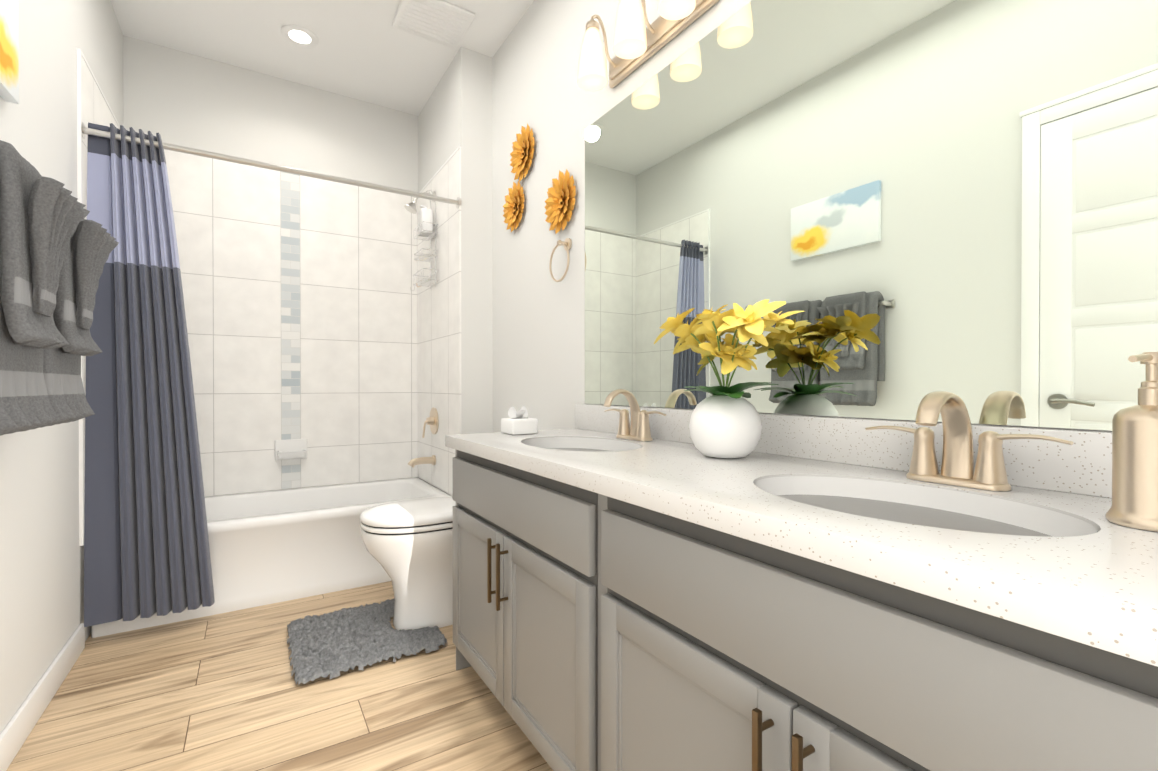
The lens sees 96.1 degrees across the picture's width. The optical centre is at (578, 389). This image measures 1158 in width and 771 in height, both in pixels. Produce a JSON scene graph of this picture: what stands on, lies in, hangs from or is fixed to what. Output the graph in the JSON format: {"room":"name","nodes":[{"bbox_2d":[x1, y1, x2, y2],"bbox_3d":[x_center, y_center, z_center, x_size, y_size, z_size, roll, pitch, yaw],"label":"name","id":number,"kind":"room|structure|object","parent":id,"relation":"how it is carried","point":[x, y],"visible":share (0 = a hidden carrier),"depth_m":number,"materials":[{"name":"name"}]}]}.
{"room":"bathroom","nodes":[
{"label":"bathroom","id":0,"kind":"room"},
{"bbox_2d":[0,0,123,733],"bbox_3d":[-1.299,-0.413,0.914,0.100,2.840,4.400,0,0,-32],"label":"wall","id":1,"kind":"structure","parent":0,"point":[41,585],"depth_m":1.68,"materials":[{"name":"white paint"}]},
{"bbox_2d":[0,0,18,103],"bbox_3d":[-1.396,-0.935,1.186,0.027,0.320,0.530,0,0,-32],"label":"picture","id":2,"kind":"object","parent":1,"relation":"attached to","point":[9,56],"visible":1,"depth_m":1.37,"materials":[{"name":"fabric"}]},
{"bbox_2d":[0,623,84,770],"bbox_3d":[-1.430,0.955,1.237,0.012,0.100,1.825,0,0,-32],"label":"baseboard","id":3,"kind":"structure","parent":1,"relation":"attached to","point":[16,732],"depth_m":1.55,"materials":[{"name":"white wood"}]},
{"bbox_2d":[0,140,118,435],"bbox_3d":[-1.314,-0.203,1.254,0.234,0.596,0.694,0,0,-32],"label":"towels","id":4,"kind":"object","parent":1,"relation":"attached to","point":[56,248],"visible":1,"depth_m":1.13,"materials":[{"name":"grey fabric"}]},
{"bbox_2d":[82,57,118,514],"bbox_3d":[-2.143,-0.347,2.362,0.010,1.890,0.850,0,0,-32],"label":"tiled wall","id":5,"kind":"structure","parent":1,"relation":"attached to","point":[95,109],"depth_m":2.08,"materials":[{"name":"white tile"}]},
{"bbox_2d":[77,48,119,545],"bbox_3d":[-2.133,-0.353,2.348,0.011,1.902,0.840,0,0,-32],"label":"trim","id":6,"kind":"structure","parent":5,"relation":"attached to","point":[80,54],"depth_m":2.00,"materials":[{"name":"white paint"}]},
{"bbox_2d":[81,122,461,626],"bbox_3d":[-1.279,-0.067,2.406,1.518,1.960,0.101,0,0,-32],"label":"curtain rod","id":7,"kind":"object","parent":1,"relation":"attached to","point":[146,548],"visible":0.98,"depth_m":2.09,"materials":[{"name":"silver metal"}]},
{"bbox_2d":[84,123,214,626],"bbox_3d":[-1.736,-0.065,2.115,0.412,1.960,0.092,0,0,-32],"label":"shower curtain","id":8,"kind":"object","parent":7,"relation":"hanging from","point":[147,549],"depth_m":2.09,"materials":[{"name":"fabric"}]},
{"bbox_2d":[123,35,418,495],"bbox_3d":[-1.638,-0.427,3.240,1.800,2.840,0.100,0,0,-32],"label":"wall","id":9,"kind":"structure","parent":0,"point":[178,97],"depth_m":3.04,"materials":[{"name":"white paint"}]},
{"bbox_2d":[164,149,417,495],"bbox_3d":[-1.727,-0.351,3.119,1.499,1.890,0.010,0,0,-32],"label":"tiled wall","id":10,"kind":"structure","parent":9,"relation":"attached to","point":[358,359],"depth_m":3.13,"materials":[{"name":"white tile"}]},
{"bbox_2d":[275,439,306,459],"bbox_3d":[-1.700,0.359,3.079,0.170,0.120,0.092,0,0,-32],"label":"soap dish","id":11,"kind":"object","parent":10,"relation":"attached to","point":[287,449],"visible":1,"depth_m":3.09,"materials":[{"name":"white ceramic"}]},
{"bbox_2d":[6,581,552,770],"bbox_3d":[-0.537,1.034,1.401,1.900,0.060,4.400,0,0,-32],"label":"floor","id":12,"kind":"structure","parent":0,"point":[222,692],"depth_m":1.63,"materials":[{"name":"brown wood"}]},
{"bbox_2d":[91,477,451,637],"bbox_3d":[-1.525,0.796,2.804,1.497,0.400,0.750,0,0,-32],"label":"bathtub","id":13,"kind":"object","parent":12,"relation":"on","point":[272,546],"visible":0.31,"depth_m":2.51,"materials":[{"name":"white ceramic"}]},
{"bbox_2d":[287,598,446,684],"bbox_3d":[-0.866,0.980,2.103,0.540,0.031,0.550,0,0,-32],"label":"bath rug","id":14,"kind":"object","parent":12,"relation":"on","point":[333,644],"visible":0.94,"depth_m":2.02,"materials":[{"name":"grey fabric"}]},
{"bbox_2d":[360,497,455,630],"bbox_3d":[-0.565,0.618,2.314,0.758,0.762,0.456,0,0,-32],"label":"toilet","id":15,"kind":"object","parent":12,"relation":"on","point":[408,544],"visible":0.38,"depth_m":2.13,"materials":[{"name":"white ceramic"}]},
{"bbox_2d":[445,444,1157,770],"bbox_3d":[0.247,0.605,1.202,0.578,0.800,1.834,0,0,-32],"label":"bathroom vanity","id":16,"kind":"object","parent":12,"relation":"on","point":[811,594],"depth_m":0.75,"materials":[{"name":"grey"}]},
{"bbox_2d":[445,428,1157,647],"bbox_3d":[0.256,0.186,1.203,0.558,0.042,1.854,0,0,-32],"label":"countertop","id":17,"kind":"structure","parent":16,"relation":"on","point":[1095,572],"depth_m":0.64,"materials":[{"name":"white stone"}]},
{"bbox_2d":[501,406,537,434],"bbox_3d":[-0.217,0.111,1.892,0.104,0.098,0.104,0,0,-32],"label":"tissue box","id":18,"kind":"object","parent":17,"relation":"on","point":[521,423],"visible":1,"depth_m":1.86,"materials":[{"name":"white ceramic"}]},
{"bbox_2d":[525,436,648,451],"bbox_3d":[0.001,0.251,1.583,0.321,0.168,0.457,0,0,-32],"label":"sink","id":19,"kind":"object","parent":17,"relation":"in","point":[574,443],"depth_m":1.77,"materials":[{"name":"white ceramic"}]},
{"bbox_2d":[604,389,665,440],"bbox_3d":[0.141,0.080,1.671,0.140,0.163,0.311,0,0,-32],"label":"faucet","id":20,"kind":"object","parent":17,"relation":"on","point":[638,429],"visible":1,"depth_m":1.67,"materials":[{"name":"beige metal"}]},
{"bbox_2d":[654,299,804,457],"bbox_3d":[0.345,-0.022,1.256,0.238,0.371,0.374,0,0,-32],"label":"vase","id":21,"kind":"object","parent":17,"relation":"on","point":[725,421],"visible":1,"depth_m":1.21,"materials":[{"name":"white ceramic"}]},
{"bbox_2d":[745,472,1088,539],"bbox_3d":[0.487,0.255,0.808,0.321,0.168,0.457,0,0,-32],"label":"sink","id":22,"kind":"object","parent":17,"relation":"in","point":[971,511],"depth_m":0.89,"materials":[{"name":"white ceramic"}]},
{"bbox_2d":[865,391,1073,490],"bbox_3d":[0.628,0.085,0.896,0.140,0.163,0.311,0,0,-32],"label":"faucet","id":23,"kind":"object","parent":17,"relation":"on","point":[987,473],"visible":1,"depth_m":0.90,"materials":[{"name":"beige metal"}]},
{"bbox_2d":[1106,352,1157,531],"bbox_3d":[0.703,0.061,0.639,0.084,0.213,0.080,0,0,-32],"label":"soap dispenser","id":24,"kind":"object","parent":17,"relation":"on","point":[1135,466],"visible":1,"depth_m":0.63,"materials":[{"name":"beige metal"}]},
{"bbox_2d":[110,0,533,115],"bbox_3d":[-0.537,-1.866,1.384,1.900,0.060,4.400,0,0,-32],"label":"ceiling","id":25,"kind":"structure","parent":0,"point":[364,50],"depth_m":2.74,"materials":[{"name":"white paint"}]},
{"bbox_2d":[280,25,318,47],"bbox_3d":[-1.458,-1.841,2.719,0.176,0.005,0.176,0,0,-32],"label":"recessed light","id":26,"kind":"object","parent":25,"relation":"in","point":[300,36],"visible":1,"depth_m":2.71,"materials":[{"name":"white plastic"}]},
{"bbox_2d":[392,0,474,48],"bbox_3d":[-0.726,-1.833,2.588,0.330,0.018,0.300,0,0,-32],"label":"fan","id":27,"kind":"object","parent":25,"relation":"attached to","point":[442,22],"visible":1,"depth_m":2.58,"materials":[{"name":"white plastic"}]},
{"bbox_2d":[418,0,1111,496],"bbox_3d":[0.149,-0.419,1.823,0.280,2.840,4.200,0,0,-32],"label":"wall","id":28,"kind":"structure","parent":0,"point":[522,328],"depth_m":2.54,"materials":[{"name":"white paint"}]},
{"bbox_2d":[417,148,460,495],"bbox_3d":[-0.865,-0.351,3.164,0.010,1.890,0.850,0,0,-32],"label":"tiled wall","id":29,"kind":"structure","parent":28,"relation":"attached to","point":[439,340],"depth_m":3.07,"materials":[{"name":"white tile"}]},
{"bbox_2d":[404,190,438,290],"bbox_3d":[-0.958,-0.904,3.132,0.179,0.608,0.224,0,0,-32],"label":"caddy","id":30,"kind":"object","parent":29,"relation":"attached to","point":[425,222],"visible":0.81,"depth_m":3.12,"materials":[{"name":"white metal"}]},
{"bbox_2d":[408,408,438,467],"bbox_3d":[-0.954,0.291,3.148,0.162,0.360,0.164,0,0,-32],"label":"tub faucet","id":31,"kind":"object","parent":29,"relation":"attached to","point":[432,420],"visible":1,"depth_m":3.15,"materials":[{"name":"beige metal"}]},
{"bbox_2d":[419,146,460,192],"bbox_3d":[-0.860,-1.302,3.150,0.011,0.012,0.827,0,0,-32],"label":"trim","id":32,"kind":"structure","parent":28,"relation":"attached to","point":[456,150],"depth_m":3.05,"materials":[{"name":"white"}]},
{"bbox_2d":[503,181,524,231],"bbox_3d":[-0.332,-0.920,2.617,0.045,0.252,0.254,0,0,-32],"label":"wall art","id":33,"kind":"object","parent":28,"relation":"attached to","point":[513,206],"visible":1,"depth_m":2.60,"materials":[{"name":"gold metal"}]},
{"bbox_2d":[510,123,534,181],"bbox_3d":[-0.280,-1.150,2.530,0.048,0.269,0.271,0,0,-32],"label":"wall art","id":34,"kind":"object","parent":28,"relation":"attached to","point":[521,153],"visible":1,"depth_m":2.51,"materials":[{"name":"gold metal"}]},
{"bbox_2d":[544,169,575,233],"bbox_3d":[-0.085,-0.803,2.223,0.048,0.269,0.271,0,0,-32],"label":"wall art","id":35,"kind":"object","parent":28,"relation":"attached to","point":[560,201],"visible":1,"depth_m":2.21,"materials":[{"name":"gold metal"}]},
{"bbox_2d":[549,238,571,281],"bbox_3d":[-0.068,-0.544,2.188,0.056,0.189,0.162,0,0,-32],"label":"towel ring","id":36,"kind":"object","parent":28,"relation":"attached to","point":[567,243],"visible":0.98,"depth_m":2.18,"materials":[{"name":"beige metal"}]},
{"bbox_2d":[577,0,718,90],"bbox_3d":[0.191,-1.194,1.659,0.178,0.242,0.533,0,0,-32],"label":"sconce","id":37,"kind":"object","parent":28,"relation":"attached to","point":[637,43],"visible":1,"depth_m":1.67,"materials":[{"name":"white glass"}]},
{"bbox_2d":[575,404,1111,495],"bbox_3d":[0.484,0.114,1.346,0.020,0.100,1.854,0,0,-32],"label":"backsplash","id":38,"kind":"structure","parent":28,"relation":"attached to","point":[1085,465],"depth_m":1.08,"materials":[{"name":"white stone"}]},
{"bbox_2d":[585,0,1157,430],"bbox_3d":[0.507,-0.487,1.321,0.005,1.097,1.810,0,0,-32],"label":"wall mirror","id":39,"kind":"object","parent":28,"relation":"attached to","point":[906,206],"visible":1,"depth_m":1.08,"materials":[{"name":"clear glass"}]}
]}

